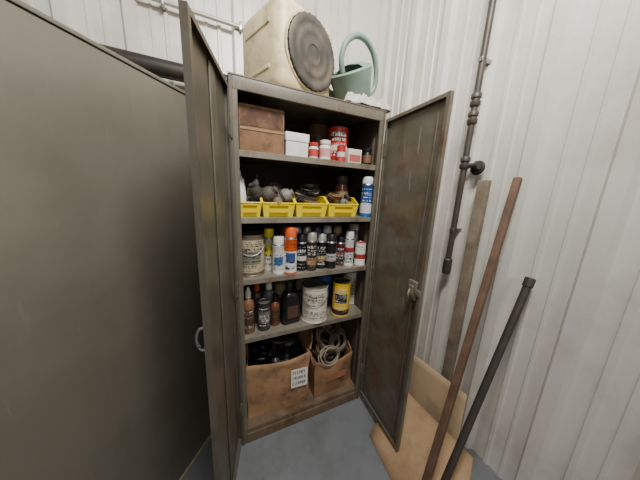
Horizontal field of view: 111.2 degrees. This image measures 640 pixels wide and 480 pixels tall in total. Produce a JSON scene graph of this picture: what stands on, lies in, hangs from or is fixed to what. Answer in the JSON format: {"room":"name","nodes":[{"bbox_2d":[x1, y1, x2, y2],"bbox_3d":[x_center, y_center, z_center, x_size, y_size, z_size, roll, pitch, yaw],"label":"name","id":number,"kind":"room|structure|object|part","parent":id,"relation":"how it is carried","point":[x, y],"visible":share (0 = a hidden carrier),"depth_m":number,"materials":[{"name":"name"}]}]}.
{"room":"workshop storage area","nodes":[
{"label":"workshop storage area","id":0,"kind":"room"},
{"bbox_2d":[21,0,388,101],"bbox_3d":[-1.885,-0.582,0.811,5.200,3.400,0.030,-3,13,-24],"label":"wall","id":1,"kind":"structure","parent":0,"point":[138,26],"depth_m":1.24,"materials":[{"name":"white metal"}]},
{"bbox_2d":[100,44,226,82],"bbox_3d":[-1.419,-0.859,0.889,3.320,0.099,0.159,-3,13,-24],"label":"pipe","id":2,"kind":"object","parent":1,"relation":"attached to","point":[162,68],"visible":0.02,"depth_m":1.09,"materials":[{"name":"grey metal"}]},
{"bbox_2d":[151,0,243,32],"bbox_3d":[-1.615,-1.187,0.776,2.900,0.040,0.062,-3,13,-24],"label":"conduit","id":3,"kind":"object","parent":1,"relation":"attached to","point":[163,3],"visible":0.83,"depth_m":1.20,"materials":[{"name":"metal"}]},
{"bbox_2d":[184,338,501,479],"bbox_3d":[-0.999,1.574,-0.831,5.240,0.050,4.670,-3,13,-24],"label":"floor","id":4,"kind":"structure","parent":0,"point":[336,443],"depth_m":1.19,"materials":[{"name":"grey concrete"}]},
{"bbox_2d":[0,0,210,479],"bbox_3d":[-0.879,0.312,0.773,0.459,1.757,0.806,5,12,13],"label":"cabinet","id":5,"kind":"object","parent":4,"relation":"on","point":[103,376],"visible":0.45,"depth_m":0.63,"materials":[{"name":"grey metal"}]},
{"bbox_3d":[-0.842,-0.541,0.591,0.457,0.012,0.806,5,12,13],"label":"panel","id":6,"kind":"part","parent":5,"relation":"part of","materials":[{"name":"metal"}]},
{"bbox_3d":[-0.916,1.156,0.953,0.458,0.030,0.804,5,12,13],"label":"rail","id":7,"kind":"part","parent":5,"relation":"part of","materials":[{"name":"metal"}]},
{"bbox_2d":[178,0,454,479],"bbox_3d":[-0.113,0.227,1.183,0.925,1.818,0.838,-3,13,-24],"label":"storage cabinet","id":8,"kind":"object","parent":4,"relation":"on","point":[412,153],"visible":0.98,"depth_m":1.06,"materials":[{"name":"grey metal"}]},
{"bbox_3d":[-0.369,0.311,0.686,0.042,0.090,0.010,0,12,-10],"label":"handle","id":9,"kind":"part","parent":8,"relation":"part of","materials":[{"name":"metal"}]},
{"bbox_3d":[-0.364,0.283,0.831,0.018,1.714,0.378,0,12,-10],"label":"door","id":10,"kind":"part","parent":8,"relation":"part of","materials":[{"name":"metal"}]},
{"bbox_3d":[-0.475,0.205,1.224,0.012,1.812,0.455,-3,13,-24],"label":"panel","id":11,"kind":"part","parent":8,"relation":"part of","materials":[{"name":"metal"}]},
{"bbox_3d":[-0.370,0.245,1.032,0.018,1.704,0.009,-3,13,-24],"label":"door frame post","id":12,"kind":"part","parent":8,"relation":"part of","materials":[{"name":"metal"}]},
{"bbox_2d":[244,287,254,333],"bbox_3d":[-0.369,0.360,1.131,0.060,0.251,0.060,-3,13,-24],"label":"bottle","id":13,"kind":"object","parent":8,"relation":"on","point":[249,313],"visible":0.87,"depth_m":1.11,"materials":[{"name":"brown"}]},
{"bbox_2d":[241,194,261,216],"bbox_3d":[-0.354,-0.176,1.075,0.107,0.105,0.198,-3,13,-24],"label":"storage bin","id":14,"kind":"object","parent":8,"relation":"on","point":[248,209],"visible":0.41,"depth_m":1.00,"materials":[{"name":"plastic"}]},
{"bbox_2d":[240,171,246,201],"bbox_3d":[-0.367,-0.223,1.030,0.062,0.197,0.040,8,13,25],"label":"tube","id":15,"kind":"object","parent":14,"relation":"in","point":[242,183],"visible":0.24,"depth_m":1.02,"materials":[{"name":"plastic"}]},
{"bbox_2d":[246,196,256,201],"bbox_3d":[-0.316,-0.179,1.013,0.050,0.053,0.050,-1,13,-17],"label":"metal part","id":16,"kind":"object","parent":14,"relation":"in","point":[251,198],"visible":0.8,"depth_m":0.99,"materials":[{"name":"metal"}]},
{"bbox_2d":[246,182,261,200],"bbox_3d":[-0.308,-0.228,1.040,0.078,0.090,0.077,-3,13,-24],"label":"metal part","id":17,"kind":"object","parent":14,"relation":"in","point":[253,189],"visible":0.81,"depth_m":1.01,"materials":[{"name":"metal"}]},
{"bbox_2d":[253,174,258,184],"bbox_3d":[-0.330,-0.230,1.088,0.030,0.190,0.063,12,15,37],"label":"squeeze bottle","id":18,"kind":"object","parent":14,"relation":"in","point":[256,181],"visible":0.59,"depth_m":1.08,"materials":[{"name":"plastic"}]},
{"bbox_2d":[242,231,264,276],"bbox_3d":[-0.349,0.067,1.109,0.141,0.208,0.139,-2,13,-21],"label":"can","id":19,"kind":"object","parent":8,"relation":"on","point":[253,244],"visible":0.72,"depth_m":1.06,"materials":[{"name":"beige metal"}]},
{"bbox_3d":[-0.346,-0.032,1.090,0.114,0.004,0.114,-3,13,-26],"label":"lid","id":20,"kind":"part","parent":19,"relation":"part of","materials":[{"name":"metal"}]},
{"bbox_2d":[251,284,262,322],"bbox_3d":[-0.356,0.344,1.236,0.065,0.240,0.065,-3,13,-24],"label":"bottle","id":21,"kind":"object","parent":8,"relation":"on","point":[256,294],"visible":0.54,"depth_m":1.21,"materials":[{"name":"plastic"}]},
{"bbox_2d":[238,102,283,154],"bbox_3d":[-0.310,-0.509,1.084,0.195,0.191,0.282,-3,13,-24],"label":"carton","id":22,"kind":"object","parent":8,"relation":"on","point":[260,129],"visible":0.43,"depth_m":0.96,"materials":[{"name":"brown cardboard"}]},
{"bbox_3d":[-0.250,-0.526,0.951,0.183,0.073,0.002,-3,13,-24],"label":"stain panel","id":23,"kind":"part","parent":22,"relation":"part of","materials":[{"name":"cardboard"}]},
{"bbox_2d":[257,298,270,330],"bbox_3d":[-0.301,0.401,1.179,0.068,0.158,0.069,-6,15,-36],"label":"can","id":24,"kind":"object","parent":8,"relation":"on","point":[263,304],"visible":1,"depth_m":1.15,"materials":[{"name":"black"}]},
{"bbox_3d":[-0.298,0.326,1.163,0.058,0.003,0.058,12,15,37],"label":"lid","id":25,"kind":"part","parent":24,"relation":"part of","materials":[{"name":"metal"}]},
{"bbox_2d":[264,227,273,270],"bbox_3d":[-0.273,0.048,1.171,0.060,0.226,0.060,13,16,40],"label":"spray can","id":26,"kind":"object","parent":8,"relation":"on","point":[268,231],"visible":0.76,"depth_m":1.15,"materials":[{"name":"yellow"}]},
{"bbox_2d":[263,282,274,303],"bbox_3d":[-0.294,0.342,1.264,0.072,0.237,0.072,-3,13,-24],"label":"bottle","id":27,"kind":"object","parent":8,"relation":"on","point":[268,293],"visible":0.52,"depth_m":1.23,"materials":[{"name":"plastic"}]},
{"bbox_2d":[270,293,279,325],"bbox_3d":[-0.250,0.383,1.215,0.053,0.181,0.054,-3,13,-24],"label":"bottle","id":28,"kind":"object","parent":8,"relation":"on","point":[274,306],"visible":1,"depth_m":1.20,"materials":[{"name":"brown"}]},
{"bbox_2d":[260,197,295,216],"bbox_3d":[-0.234,-0.182,1.129,0.162,0.105,0.198,-3,13,-24],"label":"storage bin","id":29,"kind":"object","parent":8,"relation":"on","point":[268,209],"visible":0.53,"depth_m":1.05,"materials":[{"name":"plastic"}]},
{"bbox_2d":[261,186,278,201],"bbox_3d":[-0.253,-0.218,1.066,0.085,0.090,0.088,-6,15,-35],"label":"metal part","id":30,"kind":"object","parent":29,"relation":"in","point":[269,193],"visible":0.78,"depth_m":1.04,"materials":[{"name":"metal"}]},
{"bbox_2d":[267,182,281,190],"bbox_3d":[-0.241,-0.255,1.128,0.099,0.087,0.084,7,13,19],"label":"metal part","id":31,"kind":"object","parent":29,"relation":"in","point":[277,185],"visible":0.34,"depth_m":1.10,"materials":[{"name":"metal"}]},
{"bbox_2d":[272,196,282,203],"bbox_3d":[-0.204,-0.185,1.059,0.052,0.052,0.054,-3,13,-25],"label":"metal part","id":32,"kind":"object","parent":29,"relation":"in","point":[277,199],"visible":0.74,"depth_m":1.04,"materials":[{"name":"metal"}]},
{"bbox_2d":[277,189,294,202],"bbox_3d":[-0.177,-0.216,1.098,0.092,0.082,0.082,-7,16,-39],"label":"metal part","id":33,"kind":"object","parent":29,"relation":"in","point":[286,195],"visible":0.78,"depth_m":1.07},
{"bbox_2d":[272,235,283,274],"bbox_3d":[-0.213,0.076,1.126,0.062,0.196,0.063,-8,16,-41],"label":"spray can","id":34,"kind":"object","parent":8,"relation":"on","point":[278,240],"visible":0.98,"depth_m":1.10,"materials":[{"name":"white"}]},
{"bbox_2d":[245,328,312,418],"bbox_3d":[-0.282,0.759,1.440,0.434,0.486,0.382,-2,13,-21],"label":"carton","id":35,"kind":"object","parent":8,"relation":"on","point":[271,387],"visible":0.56,"depth_m":1.29,"materials":[{"name":"brown cardboard"}]},
{"bbox_2d":[248,333,301,365],"bbox_3d":[-0.286,0.721,1.414,0.348,0.324,0.317,-3,13,-24],"label":"bag","id":36,"kind":"object","parent":35,"relation":"in","point":[262,352],"visible":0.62,"depth_m":1.33,"materials":[{"name":"black plastic"}]},
{"bbox_2d":[267,333,293,343],"bbox_3d":[-0.251,0.592,1.370,0.176,0.057,0.150,-7,16,-39],"label":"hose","id":37,"kind":"object","parent":36,"relation":"on","point":[292,334],"visible":0.4,"depth_m":1.31,"materials":[{"name":"rubber"}]},
{"bbox_2d":[274,280,285,310],"bbox_3d":[-0.235,0.323,1.389,0.112,0.228,0.112,0,12,-13],"label":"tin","id":38,"kind":"object","parent":8,"relation":"on","point":[279,286],"visible":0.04,"depth_m":1.33,"materials":[{"name":"metal"}]},
{"bbox_2d":[280,225,286,236],"bbox_3d":[-0.204,0.032,1.256,0.058,0.227,0.058,-8,16,-41],"label":"spray can","id":39,"kind":"object","parent":8,"relation":"on","point":[282,228],"visible":0.27,"depth_m":1.22,"materials":[{"name":"metal"}]},
{"bbox_2d":[243,0,334,95],"bbox_3d":[-0.162,-0.883,1.120,0.361,0.375,0.354,14,16,42],"label":"tank","id":40,"kind":"object","parent":8,"relation":"on","point":[284,43],"visible":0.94,"depth_m":0.97,"materials":[{"name":"beige plastic"}]},
{"bbox_3d":[-0.032,-0.858,1.013,0.022,0.296,0.296,14,16,42],"label":"lid","id":41,"kind":"part","parent":40,"relation":"part of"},
{"bbox_3d":[-0.226,0.141,1.576,0.738,1.812,0.008,-3,13,-24],"label":"panel","id":42,"kind":"part","parent":8,"relation":"part of","materials":[{"name":"metal"}]},
{"bbox_2d":[280,279,300,323],"bbox_3d":[-0.163,0.342,1.240,0.124,0.259,0.074,-4,14,-30],"label":"bottle","id":43,"kind":"object","parent":8,"relation":"on","point":[290,303],"visible":0.94,"depth_m":1.21,"materials":[{"name":"black plastic"}]},
{"bbox_3d":[-0.133,0.334,1.256,0.056,0.120,0.014,-4,14,-30],"label":"handle","id":44,"kind":"part","parent":43,"relation":"part of","materials":[{"name":"plastic"}]},
{"bbox_2d":[284,226,296,274],"bbox_3d":[-0.152,0.053,1.132,0.068,0.243,0.068,-7,16,-39],"label":"spray can","id":45,"kind":"object","parent":8,"relation":"on","point":[290,239],"visible":1,"depth_m":1.11,"materials":[{"name":"orange"}]},
{"bbox_2d":[284,131,308,156],"bbox_3d":[-0.131,-0.459,1.084,0.116,0.107,0.126,-3,13,-24],"label":"carton","id":46,"kind":"object","parent":8,"relation":"on","point":[295,144],"visible":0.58,"depth_m":1.03,"materials":[{"name":"cardboard"}]},
{"bbox_3d":[-0.129,-0.493,1.077,0.116,0.037,0.126,-3,13,-24],"label":"lid","id":47,"kind":"part","parent":46,"relation":"part of","materials":[{"name":"cardboard"}]},
{"bbox_2d":[294,225,300,233],"bbox_3d":[-0.136,0.033,1.265,0.059,0.229,0.059,-8,16,-41],"label":"spray can","id":48,"kind":"object","parent":8,"relation":"on","point":[298,228],"visible":0.23,"depth_m":1.23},
{"bbox_2d":[247,378,354,432],"bbox_3d":[-0.171,1.002,1.553,0.737,0.026,0.436,-3,13,-24],"label":"shelf","id":49,"kind":"object","parent":8,"relation":"attached to","point":[258,424],"depth_m":1.35,"materials":[{"name":"metal"}]},
{"bbox_3d":[-0.082,1.089,1.366,0.738,0.060,0.008,-3,13,-24],"label":"kick plate","id":50,"kind":"part","parent":8,"relation":"part of","materials":[{"name":"metal"}]},
{"bbox_2d":[297,233,306,270],"bbox_3d":[-0.101,0.065,1.193,0.061,0.199,0.061,1,12,-9],"label":"spray can","id":51,"kind":"object","parent":8,"relation":"on","point":[301,237],"visible":0.9,"depth_m":1.17,"materials":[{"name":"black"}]},
{"bbox_2d":[295,277,310,308],"bbox_3d":[-0.110,0.305,1.419,0.102,0.260,0.102,-3,13,-24],"label":"tin","id":52,"kind":"object","parent":8,"relation":"on","point":[298,282],"visible":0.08,"depth_m":1.37,"materials":[{"name":"metal"}]},
{"bbox_2d":[245,286,361,343],"bbox_3d":[-0.146,0.447,1.434,0.737,0.026,0.436,-3,13,-24],"label":"shelf","id":53,"kind":"object","parent":8,"relation":"attached to","point":[355,311],"depth_m":1.23,"materials":[{"name":"grey metal"}]},
{"bbox_2d":[243,259,365,285],"bbox_3d":[-0.132,0.141,1.369,0.737,0.026,0.436,-3,13,-24],"label":"shelf","id":54,"kind":"object","parent":8,"relation":"attached to","point":[268,276],"depth_m":1.16,"materials":[{"name":"grey metal"}]},
{"bbox_2d":[241,214,370,223],"bbox_3d":[-0.119,-0.147,1.307,0.737,0.026,0.436,-3,13,-24],"label":"shelf","id":55,"kind":"object","parent":8,"relation":"attached to","point":[244,220],"depth_m":1.09,"materials":[{"name":"grey metal"}]},
{"bbox_2d":[302,225,310,234],"bbox_3d":[-0.080,0.029,1.301,0.060,0.226,0.060,1,12,-7],"label":"spray can","id":56,"kind":"object","parent":8,"relation":"on","point":[306,228],"visible":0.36,"depth_m":1.26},
{"bbox_3d":[-0.095,-0.701,1.188,0.766,0.005,0.459,-3,13,-24],"label":"panel","id":57,"kind":"part","parent":8,"relation":"part of","materials":[{"name":"metal"}]},
{"bbox_2d":[239,150,374,171],"bbox_3d":[-0.107,-0.424,1.248,0.737,0.026,0.436,-3,13,-24],"label":"shelf","id":58,"kind":"object","parent":8,"relation":"attached to","point":[248,160],"depth_m":1.22,"materials":[{"name":"grey metal"}]},
{"bbox_3d":[-0.005,-0.629,0.999,0.738,0.048,0.016,-3,13,-24],"label":"header rail","id":59,"kind":"part","parent":8,"relation":"part of","materials":[{"name":"metal"}]},
{"bbox_2d":[299,183,318,187],"bbox_3d":[-0.070,-0.264,1.384,0.124,0.174,0.124,0,12,-10],"label":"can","id":60,"kind":"object","parent":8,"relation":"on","point":[300,184],"visible":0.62,"depth_m":1.32,"materials":[{"name":"metal"}]},
{"bbox_2d":[293,189,327,216],"bbox_3d":[-0.077,-0.209,1.196,0.178,0.144,0.198,-3,13,-24],"label":"storage bin","id":61,"kind":"object","parent":8,"relation":"on","point":[306,209],"depth_m":1.13,"materials":[{"name":"plastic"}]},
{"bbox_2d":[295,196,303,202],"bbox_3d":[-0.104,-0.197,1.122,0.050,0.052,0.057,3,12,2],"label":"metal part","id":62,"kind":"object","parent":61,"relation":"in","point":[298,199],"visible":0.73,"depth_m":1.10,"materials":[{"name":"metal"}]},
{"bbox_3d":[-0.071,-0.239,1.180,0.135,0.078,0.111,0,12,-12],"label":"cable coil","id":63,"kind":"part","parent":61,"relation":"part of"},
{"bbox_2d":[299,186,319,196],"bbox_3d":[-0.056,-0.256,1.157,0.120,0.056,0.115,-2,13,-22],"label":"extension cord","id":64,"kind":"object","parent":61,"relation":"on","point":[304,188],"visible":0.89,"depth_m":1.12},
{"bbox_2d":[305,187,319,200],"bbox_3d":[-0.044,-0.256,1.216,0.076,0.078,0.082,-6,15,-36],"label":"metal part","id":65,"kind":"object","parent":61,"relation":"in","point":[311,188],"visible":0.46,"depth_m":1.19,"materials":[{"name":"metal"}]},
{"bbox_2d":[306,231,317,270],"bbox_3d":[-0.046,0.060,1.200,0.063,0.211,0.063,-4,13,-26],"label":"spray can","id":66,"kind":"object","parent":8,"relation":"on","point":[311,260],"visible":0.98,"depth_m":1.18,"materials":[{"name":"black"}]},
{"bbox_2d":[309,142,317,158],"bbox_3d":[-0.032,-0.437,1.079,0.048,0.076,0.048,-3,13,-24],"label":"jar","id":67,"kind":"object","parent":8,"relation":"on","point":[313,146],"visible":0.88,"depth_m":1.06,"materials":[{"name":"plastic"}]},
{"bbox_3d":[-0.031,-0.466,1.073,0.045,0.017,0.045,-3,13,-24],"label":"lid","id":68,"kind":"part","parent":67,"relation":"part of","materials":[{"name":"plastic"}]},
{"bbox_2d":[301,279,328,323],"bbox_3d":[-0.033,0.360,1.296,0.158,0.211,0.159,-7,15,-37],"label":"paint can","id":69,"kind":"object","parent":8,"relation":"on","point":[314,292],"visible":1,"depth_m":1.24,"materials":[{"name":"white metal"}]},
{"bbox_3d":[-0.028,0.260,1.278,0.131,0.004,0.131,12,15,36],"label":"lid","id":70,"kind":"part","parent":69,"relation":"part of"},
{"bbox_2d":[313,225,321,233],"bbox_3d":[-0.021,0.026,1.328,0.062,0.225,0.062,0,12,-14],"label":"spray can","id":71,"kind":"object","parent":8,"relation":"on","point":[316,228],"visible":0.25,"depth_m":1.29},
{"bbox_2d":[308,117,328,158],"bbox_3d":[-0.012,-0.587,1.335,0.119,0.264,0.119,-2,13,-21],"label":"tin","id":72,"kind":"object","parent":8,"relation":"on","point":[318,126],"visible":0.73,"depth_m":1.27,"materials":[{"name":"metal"}]},
{"bbox_2d":[316,232,326,268],"bbox_3d":[0.007,0.059,1.241,0.062,0.200,0.062,0,12,-12],"label":"spray can","id":73,"kind":"object","parent":8,"relation":"on","point":[321,236],"visible":0.88,"depth_m":1.22,"materials":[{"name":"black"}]},
{"bbox_2d":[315,274,331,302],"bbox_3d":[0.021,0.284,1.509,0.122,0.276,0.122,-4,14,-28],"label":"tin","id":74,"kind":"object","parent":8,"relation":"on","point":[328,278],"visible":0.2,"depth_m":1.47,"materials":[{"name":"metal"}]},
{"bbox_2d":[319,140,330,159],"bbox_3d":[0.025,-0.447,1.097,0.058,0.092,0.058,-3,13,-24],"label":"jar","id":75,"kind":"object","parent":8,"relation":"on","point":[324,149],"visible":0.82,"depth_m":1.07,"materials":[{"name":"plastic"}]},
{"bbox_3d":[0.027,-0.482,1.090,0.055,0.020,0.055,-3,13,-24],"label":"lid","id":76,"kind":"part","parent":75,"relation":"part of","materials":[{"name":"plastic"}]},
{"bbox_2d":[323,224,331,233],"bbox_3d":[0.040,0.021,1.355,0.063,0.229,0.063,-5,14,-31],"label":"spray can","id":77,"kind":"object","parent":8,"relation":"on","point":[327,228],"visible":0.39,"depth_m":1.31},
{"bbox_2d":[308,324,351,397],"bbox_3d":[0.026,0.809,1.577,0.319,0.357,0.353,-4,14,-27],"label":"carton","id":78,"kind":"object","parent":8,"relation":"on","point":[322,380],"visible":0.4,"depth_m":1.44,"materials":[{"name":"brown cardboard"}]},
{"bbox_2d":[310,325,340,361],"bbox_3d":[0.031,0.751,1.532,0.275,0.324,0.294,-3,13,-24],"label":"pile","id":79,"kind":"object","parent":78,"relation":"in","point":[332,355],"depth_m":1.47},
{"bbox_3d":[0.006,0.718,1.464,0.118,0.119,0.138,11,15,36],"label":"cord coil","id":80,"kind":"part","parent":79,"relation":"part of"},
{"bbox_2d":[312,322,338,340],"bbox_3d":[0.024,0.626,1.567,0.232,0.191,0.168,-5,14,-33],"label":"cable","id":81,"kind":"object","parent":79,"relation":"on","point":[325,337],"visible":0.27,"depth_m":1.52,"materials":[{"name":"rubber"}]},
{"bbox_3d":[0.053,0.672,1.502,0.172,0.153,0.188,5,12,13],"label":"hose coil","id":82,"kind":"part","parent":79,"relation":"part of","materials":[{"name":"rubber"}]},
{"bbox_2d":[318,345,339,367],"bbox_3d":[0.062,0.749,1.423,0.169,0.146,0.074,-6,15,-35],"label":"cord","id":83,"kind":"object","parent":78,"relation":"hanging from","point":[331,346],"visible":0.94,"depth_m":1.40,"materials":[{"name":"rubber"}]},
{"bbox_2d":[329,330,346,352],"bbox_3d":[0.126,0.701,1.510,0.148,0.113,0.104,-5,14,-32],"label":"power cord","id":84,"kind":"object","parent":78,"relation":"in","point":[331,338],"visible":0.72,"depth_m":1.50,"materials":[{"name":"rubber"}]},
{"bbox_2d":[321,323,340,334],"bbox_3d":[0.067,0.589,1.532,0.127,0.123,0.177,9,14,28],"label":"hose","id":85,"kind":"object","parent":84,"relation":"on","point":[334,331],"visible":0.47,"depth_m":1.50,"materials":[{"name":"rubber"}]},
{"bbox_2d":[326,233,336,268],"bbox_3d":[0.063,0.062,1.251,0.065,0.195,0.066,1,12,-6],"label":"spray can","id":86,"kind":"object","parent":8,"relation":"on","point":[331,250],"visible":0.92,"depth_m":1.23,"materials":[{"name":"black"}]},
{"bbox_2d":[332,224,341,235],"bbox_3d":[0.105,0.017,1.395,0.065,0.226,0.065,-7,15,-37],"label":"spray can","id":87,"kind":"object","parent":8,"relation":"on","point":[337,229],"visible":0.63,"depth_m":1.35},
{"bbox_2d":[328,126,347,160],"bbox_3d":[0.096,-0.511,1.200,0.107,0.180,0.107,-1,13,-15],"label":"can","id":88,"kind":"object","parent":8,"relation":"on","point":[338,135],"visible":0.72,"depth_m":1.15,"materials":[{"name":"red"}]},
{"bbox_2d":[336,235,344,265],"bbox_3d":[0.120,0.062,1.311,0.058,0.175,0.058,2,12,-2],"label":"spray can","id":89,"kind":"object","parent":8,"relation":"on","point":[340,239],"visible":0.87,"depth_m":1.29,"materials":[{"name":"metal"}]},
{"bbox_2d":[331,278,350,316],"bbox_3d":[0.131,0.354,1.362,0.110,0.210,0.110,0,12,-10],"label":"can","id":90,"kind":"object","parent":8,"relation":"on","point":[341,286],"visible":1,"depth_m":1.32,"materials":[{"name":"yellow"}]},
{"bbox_3d":[0.135,0.254,1.341,0.093,0.004,0.093,-1,13,-15],"label":"lid","id":91,"kind":"part","parent":90,"relation":"part of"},
{"bbox_2d":[336,145,345,161],"bbox_3d":[0.108,-0.444,1.131,0.046,0.079,0.046,0,12,-11],"label":"tin","id":92,"kind":"object","parent":8,"relation":"on","point":[341,149],"visible":0.85,"depth_m":1.11,"materials":[{"name":"metal"}]},
{"bbox_2d":[324,196,358,215],"bbox_3d":[0.091,-0.199,1.276,0.190,0.105,0.198,-3,13,-24],"label":"storage bin","id":93,"kind":"object","parent":8,"relation":"on","point":[350,209],"visible":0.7,"depth_m":1.20,"materials":[{"name":"plastic"}]},
{"bbox_2d":[322,191,334,203],"bbox_3d":[0.051,-0.249,1.275,0.076,0.079,0.082,2,12,-4],"label":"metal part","id":94,"kind":"object","parent":93,"relation":"in","point":[330,200],"visible":0.5,"depth_m":1.25,"materials":[{"name":"metal"}]},
{"bbox_2d":[328,193,342,200],"bbox_3d":[0.084,-0.240,1.211,0.080,0.041,0.071,-5,14,-32],"label":"wire bundle","id":95,"kind":"object","parent":93,"relation":"in","point":[331,195],"visible":0.99,"depth_m":1.19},
{"bbox_2d":[334,175,348,203],"bbox_3d":[0.124,-0.265,1.293,0.080,0.218,0.080,-3,13,-24],"label":"jar","id":96,"kind":"object","parent":93,"relation":"in","point":[341,182],"visible":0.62,"depth_m":1.25,"materials":[{"name":"glass"}]},
{"bbox_3d":[0.128,-0.348,1.275,0.075,0.048,0.075,-3,13,-24],"label":"lid","id":97,"kind":"part","parent":96,"relation":"part of","materials":[{"name":"plastic"}]},
{"bbox_2d":[338,198,347,203],"bbox_3d":[0.128,-0.207,1.216,0.050,0.053,0.058,1,12,-9],"label":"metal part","id":98,"kind":"object","parent":93,"relation":"in","point":[342,200],"visible":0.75,"depth_m":1.20,"materials":[{"name":"metal"}]},
{"bbox_2d":[344,194,351,201],"bbox_3d":[0.156,-0.237,1.234,0.045,0.044,0.064,3,12,1],"label":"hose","id":99,"kind":"object","parent":93,"relation":"in","point":[346,196],"visible":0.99,"depth_m":1.21,"materials":[{"name":"rubber"}]},
{"bbox_2d":[344,230,353,265],"bbox_3d":[0.173,0.049,1.304,0.058,0.208,0.058,1,12,-8],"label":"spray can","id":100,"kind":"object","parent":8,"relation":"on","point":[349,239],"visible":0.99,"depth_m":1.28,"materials":[{"name":"white"}]},
{"bbox_2d":[343,272,356,303],"bbox_3d":[0.216,0.312,1.527,0.123,0.231,0.123,-5,14,-30],"label":"tin","id":101,"kind":"object","parent":8,"relation":"on","point":[351,276],"visible":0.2,"depth_m":1.47,"materials":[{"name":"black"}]},
{"bbox_2d":[345,148,361,163],"bbox_3d":[0.171,-0.449,1.187,0.082,0.071,0.071,-3,13,-24],"label":"carton","id":102,"kind":"object","parent":8,"relation":"on","point":[351,155],"visible":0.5,"depth_m":1.16,"materials":[{"name":"cardboard"}]},
{"bbox_2d":[348,222,358,258],"bbox_3d":[0.236,0.002,1.475,0.112,0.234,0.112,-7,15,-39],"label":"can","id":103,"kind":"object","parent":8,"relation":"on","point":[353,227],"visible":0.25,"depth_m":1.41,"materials":[{"name":"black"}]},
{"bbox_2d":[329,32,378,104],"bbox_3d":[0.133,-0.869,1.146,0.386,0.327,0.240,3,12,0],"label":"watering can","id":104,"kind":"object","parent":8,"relation":"on","point":[355,78],"visible":0.75,"depth_m":1.09,"materials":[{"name":"green plastic"}]},
{"bbox_3d":[0.029,-0.860,1.220,0.180,0.173,0.052,1,12,-6],"label":"spout","id":105,"kind":"part","parent":104,"relation":"part of","materials":[{"name":"plastic"}]},
{"bbox_3d":[0.207,0.169,1.532,0.012,1.812,0.455,-3,13,-24],"label":"panel","id":106,"kind":"part","parent":8,"relation":"part of","materials":[{"name":"metal"}]},
{"bbox_2d":[354,241,365,265],"bbox_3d":[0.244,0.080,1.334,0.066,0.140,0.066,-6,15,-35],"label":"can","id":107,"kind":"object","parent":8,"relation":"on","point":[360,246],"visible":1,"depth_m":1.31,"materials":[{"name":"white"}]},
{"bbox_2d":[359,177,373,216],"bbox_3d":[0.267,-0.246,1.256,0.070,0.222,0.070,1,12,-5],"label":"spray can","id":108,"kind":"object","parent":8,"relation":"on","point":[367,185],"visible":1,"depth_m":1.23,"materials":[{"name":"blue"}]},
{"bbox_2d":[362,148,371,164],"bbox_3d":[0.262,-0.461,1.221,0.049,0.088,0.049,-3,13,-24],"label":"jar","id":109,"kind":"object","parent":8,"relation":"on","point":[366,159],"visible":0.88,"depth_m":1.20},
{"bbox_3d":[0.264,-0.494,1.214,0.046,0.019,0.046,-3,13,-24],"label":"lid","id":110,"kind":"part","parent":109,"relation":"part of","materials":[{"name":"plastic"}]},
{"bbox_2d":[344,92,390,113],"bbox_3d":[0.212,-0.732,1.196,0.289,0.070,0.238,-3,13,-24],"label":"cloth","id":111,"kind":"object","parent":8,"relation":"on","point":[370,101],"visible":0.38,"depth_m":1.10,"materials":[{"name":"fabric"}]},
{"bbox_3d":[0.285,0.210,1.328,0.018,1.704,0.009,-3,13,-24],"label":"door frame post","id":112,"kind":"part","parent":8,"relation":"part of","materials":[{"name":"metal"}]},
{"bbox_3d":[0.419,0.675,1.123,0.006,0.815,0.006,-2,13,-21],"label":"lock rod","id":113,"kind":"part","parent":8,"relation":"part of","materials":[{"name":"metal"}]},
{"bbox_3d":[0.386,0.246,1.160,0.018,1.714,0.378,-2,13,-21],"label":"door","id":114,"kind":"part","parent":8,"relation":"part of","materials":[{"name":"metal"}]},
{"bbox_3d":[0.456,-0.161,0.944,0.006,0.715,0.006,-2,13,-21],"label":"lock rod","id":115,"kind":"part","parent":8,"relation":"part of","materials":[{"name":"metal"}]},
{"bbox_2d":[369,393,472,479],"bbox_3d":[0.502,1.111,1.126,0.385,0.169,0.661,-3,13,-24],"label":"cardboard sheet","id":116,"kind":"object","parent":4,"relation":"on","point":[419,427],"visible":0.6,"depth_m":1.16,"materials":[{"name":"beige cardboard"}]},
{"bbox_2d":[422,177,522,479],"bbox_3d":[0.646,0.461,0.960,0.525,1.459,0.032,-7,15,-39],"label":"plank","id":117,"kind":"object","parent":116,"relation":"on","point":[515,186],"visible":1,"depth_m":0.95,"materials":[{"name":"brown wood"}]},
{"bbox_2d":[440,276,535,479],"bbox_3d":[0.702,0.680,0.955,0.431,1.049,0.038,-4,14,-27],"label":"pipe","id":118,"kind":"object","parent":116,"relation":"on","point":[528,283],"visible":1,"depth_m":0.94,"materials":[{"name":"black metal"}]},
{"bbox_2d":[408,355,466,440],"bbox_3d":[0.636,0.951,1.433,0.077,0.359,0.600,-3,13,-24],"label":"cardboard sheet","id":119,"kind":"object","parent":4,"relation":"on","point":[429,388],"visible":0.33,"depth_m":1.32,"materials":[{"name":"beige cardboard"}]},
{"bbox_2d":[441,180,491,381],"bbox_3d":[0.776,0.429,1.229,0.030,1.479,0.050,-3,13,-24],"label":"wood board","id":120,"kind":"object","parent":4,"relation":"on","point":[483,187],"visible":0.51,"depth_m":1.17,"materials":[{"name":"brown wood"}]},
{"bbox_2d":[364,0,639,479],"bbox_3d":[1.408,-0.229,-0.154,0.030,3.400,4.600,-3,13,-24],"label":"wall","id":121,"kind":"structure","parent":0,"point":[559,109],"depth_m":0.92,"materials":[{"name":"white metal"}]},
{"bbox_2d":[442,0,496,273],"bbox_3d":[0.811,-0.945,1.002,0.098,2.336,0.103,-3,13,-24],"label":"pipe","id":122,"kind":"object","parent":121,"relation":"attached to","point":[476,168],"visible":0.97,"depth_m":1.09,"materials":[{"name":"grey metal"}]}
]}

